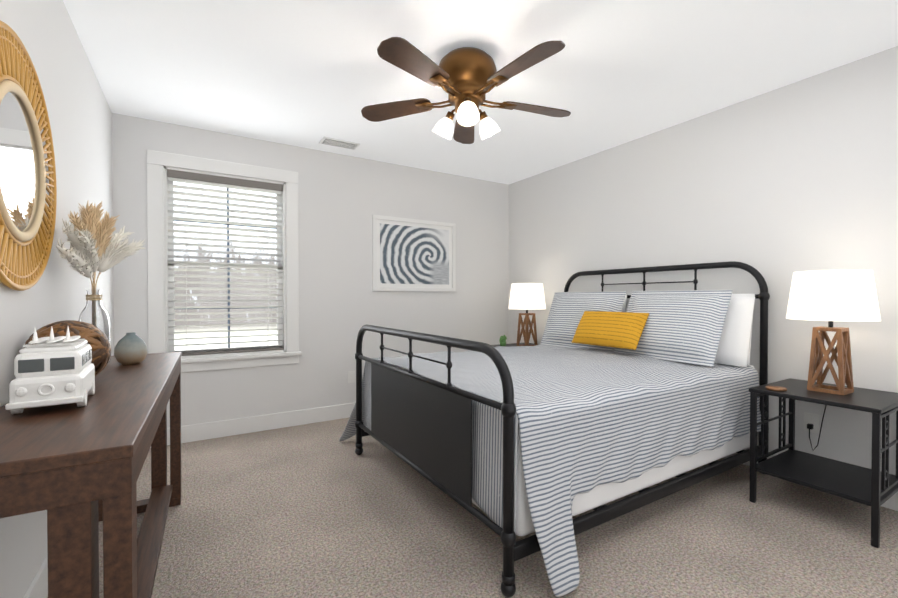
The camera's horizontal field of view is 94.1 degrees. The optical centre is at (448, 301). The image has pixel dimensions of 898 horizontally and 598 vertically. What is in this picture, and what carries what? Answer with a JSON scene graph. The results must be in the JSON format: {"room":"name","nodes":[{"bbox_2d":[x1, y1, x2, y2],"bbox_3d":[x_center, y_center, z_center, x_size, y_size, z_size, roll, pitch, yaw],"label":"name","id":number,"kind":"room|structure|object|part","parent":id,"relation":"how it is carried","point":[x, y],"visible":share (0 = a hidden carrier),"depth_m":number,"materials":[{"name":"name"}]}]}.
{"room":"bedroom","nodes":[
{"label":"bedroom","id":0,"kind":"room"},
{"bbox_2d":[0,0,113,597],"bbox_3d":[-1.442,-0.114,1.259,0.150,2.500,4.460,0,1,-32],"label":"wall","id":1,"kind":"structure","parent":0,"point":[79,112],"depth_m":1.80,"materials":[{"name":"white paint"}]},
{"bbox_2d":[0,20,56,290],"bbox_3d":[-1.396,-0.445,1.354,0.029,0.820,0.820,0,1,-32],"label":"mirror","id":2,"kind":"object","parent":1,"relation":"attached to","point":[24,187],"visible":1,"depth_m":1.39,"materials":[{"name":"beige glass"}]},
{"bbox_3d":[-1.398,-0.445,1.353,0.006,0.460,0.460,0,1,-32],"label":"glass","id":3,"kind":"part","parent":2,"relation":"part of","materials":[{"name":"white"}]},
{"bbox_2d":[23,554,47,597],"bbox_3d":[-1.371,1.068,1.315,0.016,0.135,4.160,0,1,-32],"label":"baseboard","id":4,"kind":"structure","parent":1,"relation":"attached to","point":[38,587],"depth_m":1.54,"materials":[{"name":"white"}]},
{"bbox_2d":[112,113,508,427],"bbox_3d":[-0.914,-0.144,4.110,3.730,2.500,0.150,0,1,-32],"label":"wall","id":5,"kind":"structure","parent":0,"point":[342,199],"depth_m":3.92,"materials":[{"name":"white paint"}]},
{"bbox_2d":[147,150,301,372],"bbox_3d":[-1.841,-0.298,3.495,1.140,1.708,0.188,0,1,-32],"label":"window","id":6,"kind":"structure","parent":5,"relation":"in","point":[158,162],"depth_m":3.42,"materials":[{"name":"white"}]},
{"bbox_3d":[-1.866,-0.300,3.537,0.854,1.459,0.075,0,1,-32],"label":"window sash","id":7,"kind":"part","parent":6,"relation":"part of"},
{"bbox_3d":[-1.834,-0.301,3.485,0.842,1.457,0.058,0,1,-32],"label":"window blind rail","id":8,"kind":"part","parent":6,"relation":"part of","materials":[{"name":"white plastic"}]},
{"bbox_2d":[167,177,282,351],"bbox_3d":[-1.836,-0.282,3.488,0.842,1.372,0.050,0,1,-32],"label":"window blinds","id":9,"kind":"object","parent":6,"relation":"attached to","point":[267,283],"visible":0.88,"depth_m":3.46,"materials":[{"name":"white plastic"}]},
{"bbox_3d":[-1.866,-0.300,3.537,0.770,1.375,0.052,0,1,-32],"label":"window muntins","id":10,"kind":"part","parent":6,"relation":"part of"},
{"bbox_3d":[-1.866,-0.300,3.537,0.770,1.375,0.044,0,1,-32],"label":"glass","id":11,"kind":"part","parent":6,"relation":"part of","materials":[{"name":"clear glass"}]},
{"bbox_2d":[150,402,355,447],"bbox_3d":[-0.875,1.039,4.049,3.660,0.135,0.016,0,1,-32],"label":"baseboard","id":12,"kind":"structure","parent":5,"relation":"attached to","point":[216,429],"depth_m":3.59,"materials":[{"name":"white paint"}]},
{"bbox_2d":[348,371,354,382],"bbox_3d":[-0.937,0.722,4.012,0.072,0.115,0.009,0,1,-32],"label":"electrical outlet","id":13,"kind":"object","parent":5,"relation":"attached to","point":[351,376],"visible":1,"depth_m":4.01,"materials":[{"name":"white plastic"}]},
{"bbox_2d":[372,215,455,291],"bbox_3d":[-0.341,-0.481,4.358,0.960,0.750,0.022,0,1,-32],"label":"picture frame","id":14,"kind":"object","parent":5,"relation":"attached to","point":[416,255],"visible":1,"depth_m":4.34,"materials":[{"name":"white wood"}]},
{"bbox_2d":[47,417,897,597],"bbox_3d":[0.212,1.175,2.287,4.030,0.100,4.460,0,1,-32],"label":"floor","id":15,"kind":"structure","parent":0,"point":[316,510],"depth_m":2.00,"materials":[{"name":"carpet"}]},
{"bbox_2d":[0,352,180,597],"bbox_3d":[-1.254,0.713,1.537,0.375,0.839,1.725,0,1,-30],"label":"desk","id":16,"kind":"object","parent":15,"relation":"on","point":[73,470],"visible":0.96,"depth_m":0.89,"materials":[{"name":"brown wood"}]},
{"bbox_2d":[5,326,94,413],"bbox_3d":[-1.134,0.181,1.209,0.161,0.228,0.292,0,1,-32],"label":"camper van","id":17,"kind":"object","parent":16,"relation":"on","point":[51,370],"visible":1,"depth_m":1.12,"materials":[{"name":"white ceramic"}]},
{"bbox_2d":[23,320,110,375],"bbox_3d":[-1.342,0.180,1.476,0.234,0.230,0.234,0,1,-32],"label":"bowl","id":18,"kind":"object","parent":16,"relation":"on","point":[96,338],"visible":0.44,"depth_m":1.45,"materials":[{"name":"brown wood"}]},
{"bbox_2d":[56,201,144,362],"bbox_3d":[-1.526,-0.093,1.867,0.244,0.763,0.632,0,1,-32],"label":"vase","id":19,"kind":"object","parent":16,"relation":"on","point":[93,249],"visible":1,"depth_m":1.90,"materials":[{"name":"clear glass"}]},
{"bbox_3d":[-1.649,0.115,1.944,0.114,0.345,0.114,0,1,-32],"label":"glass","id":20,"kind":"part","parent":19,"relation":"part of","materials":[{"name":"clear glass"}]},
{"bbox_2d":[114,332,146,364],"bbox_3d":[-1.478,0.216,1.944,0.124,0.143,0.124,0,1,-32],"label":"vase","id":21,"kind":"object","parent":16,"relation":"on","point":[130,348],"visible":1,"depth_m":1.91,"materials":[{"name":"ceramic"}]},
{"bbox_2d":[491,342,540,346],"bbox_3d":[0.770,0.784,4.362,0.547,0.640,0.532,0,1,-32],"label":"nightstand","id":22,"kind":"object","parent":15,"relation":"on","point":[510,345],"depth_m":4.51,"materials":[{"name":"black wood"}]},
{"bbox_2d":[499,335,506,345],"bbox_3d":[0.565,0.405,4.372,0.079,0.114,0.074,0,1,-32],"label":"succulent","id":23,"kind":"object","parent":22,"relation":"on","point":[502,339],"visible":1,"depth_m":4.35,"materials":[{"name":"green plant"}]},
{"bbox_2d":[508,283,545,345],"bbox_3d":[0.800,0.139,4.291,0.380,0.649,0.380,0,1,-32],"label":"lamp","id":24,"kind":"object","parent":22,"relation":"on","point":[526,296],"visible":0.9,"depth_m":4.18,"materials":[{"name":"white fabric"}]},
{"bbox_3d":[0.800,-0.055,4.289,0.380,0.262,0.380,0,1,-32],"label":"lamp shade","id":25,"kind":"part","parent":24,"relation":"part of","materials":[{"name":"white fabric"}]},
{"bbox_2d":[339,261,769,596],"bbox_3d":[0.636,0.420,2.958,2.208,1.396,2.167,0,1,-32],"label":"bed","id":26,"kind":"object","parent":15,"relation":"on","point":[596,401],"visible":1,"depth_m":2.17,"materials":[{"name":"black metal"}]},
{"bbox_3d":[-0.214,0.652,2.325,0.006,0.485,1.190,0,1,-32],"label":"panel","id":27,"kind":"part","parent":26,"relation":"part of","materials":[{"name":"black metal"}]},
{"bbox_3d":[0.699,0.681,2.885,2.020,0.495,1.682,0,1,-32],"label":"mattress","id":28,"kind":"part","parent":26,"relation":"part of","materials":[{"name":"white fabric"}]},
{"bbox_2d":[572,311,648,349],"bbox_3d":[1.211,0.206,3.183,0.224,0.261,0.566,0,1,-32],"label":"pillow","id":29,"kind":"object","parent":26,"relation":"on","point":[618,330],"depth_m":3.07,"materials":[{"name":"yellow fabric"}]},
{"bbox_2d":[749,378,897,547],"bbox_3d":[2.054,0.805,2.269,0.547,0.640,0.532,0,1,-32],"label":"nightstand","id":30,"kind":"object","parent":15,"relation":"on","point":[875,487],"visible":1,"depth_m":2.20,"materials":[{"name":"black metal"}]},
{"bbox_2d":[765,386,786,390],"bbox_3d":[1.804,0.478,2.305,0.096,0.012,0.096,0,1,-32],"label":"coaster","id":31,"kind":"object","parent":30,"relation":"on","point":[776,388],"visible":1,"depth_m":2.28,"materials":[{"name":"brown wood"}]},
{"bbox_2d":[786,269,880,394],"bbox_3d":[2.067,0.160,2.264,0.380,0.649,0.380,0,1,-32],"label":"lamp","id":32,"kind":"object","parent":30,"relation":"on","point":[844,295],"visible":1,"depth_m":2.18,"materials":[{"name":"white fabric"}]},
{"bbox_3d":[2.067,-0.034,2.262,0.380,0.262,0.380,0,1,-32],"label":"lamp shade","id":33,"kind":"part","parent":32,"relation":"part of","materials":[{"name":"white fabric"}]},
{"bbox_2d":[63,0,897,184],"bbox_3d":[0.212,-1.425,2.260,4.030,0.100,4.460,0,1,-32],"label":"ceiling","id":34,"kind":"structure","parent":0,"point":[310,74],"depth_m":2.41,"materials":[{"name":"white paint"}]},
{"bbox_2d":[319,136,359,149],"bbox_3d":[-0.955,-1.380,3.656,0.320,0.018,0.160,0,1,-32],"label":"ceiling vent","id":35,"kind":"object","parent":34,"relation":"in","point":[338,143],"visible":1,"depth_m":3.63,"materials":[{"name":"white metal"}]},
{"bbox_2d":[361,37,570,143],"bbox_3d":[0.135,-1.156,2.328,1.264,0.434,1.239,0,1,-32],"label":"fan light","id":36,"kind":"object","parent":34,"relation":"hanging from","point":[466,79],"visible":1,"depth_m":2.24,"materials":[{"name":"brown wood"}]},
{"bbox_2d":[508,46,897,474],"bbox_3d":[1.866,-0.135,3.288,0.150,2.500,4.460,0,1,-32],"label":"wall","id":37,"kind":"structure","parent":0,"point":[776,188],"depth_m":2.76,"materials":[{"name":"white paint"}]},
{"bbox_2d":[723,447,897,510],"bbox_3d":[1.795,1.048,3.257,0.016,0.135,4.160,0,1,-32],"label":"baseboard","id":38,"kind":"structure","parent":37,"relation":"attached to","point":[892,503],"depth_m":2.27,"materials":[{"name":"white"}]},
{"bbox_2d":[804,405,826,450],"bbox_3d":[2.220,0.714,2.530,0.048,0.383,0.129,0,1,-32],"label":"electrical outlet","id":39,"kind":"object","parent":37,"relation":"attached to","point":[811,422],"visible":0.94,"depth_m":2.55,"materials":[{"name":"white plastic"}]},
{"label":"outside","id":40,"kind":"structure","parent":0,"visible":0},
{"bbox_2d":[174,182,276,349],"bbox_3d":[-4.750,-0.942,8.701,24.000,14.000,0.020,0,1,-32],"label":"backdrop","id":41,"kind":"structure","parent":40,"point":[207,322],"depth_m":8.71,"materials":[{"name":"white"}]}
]}

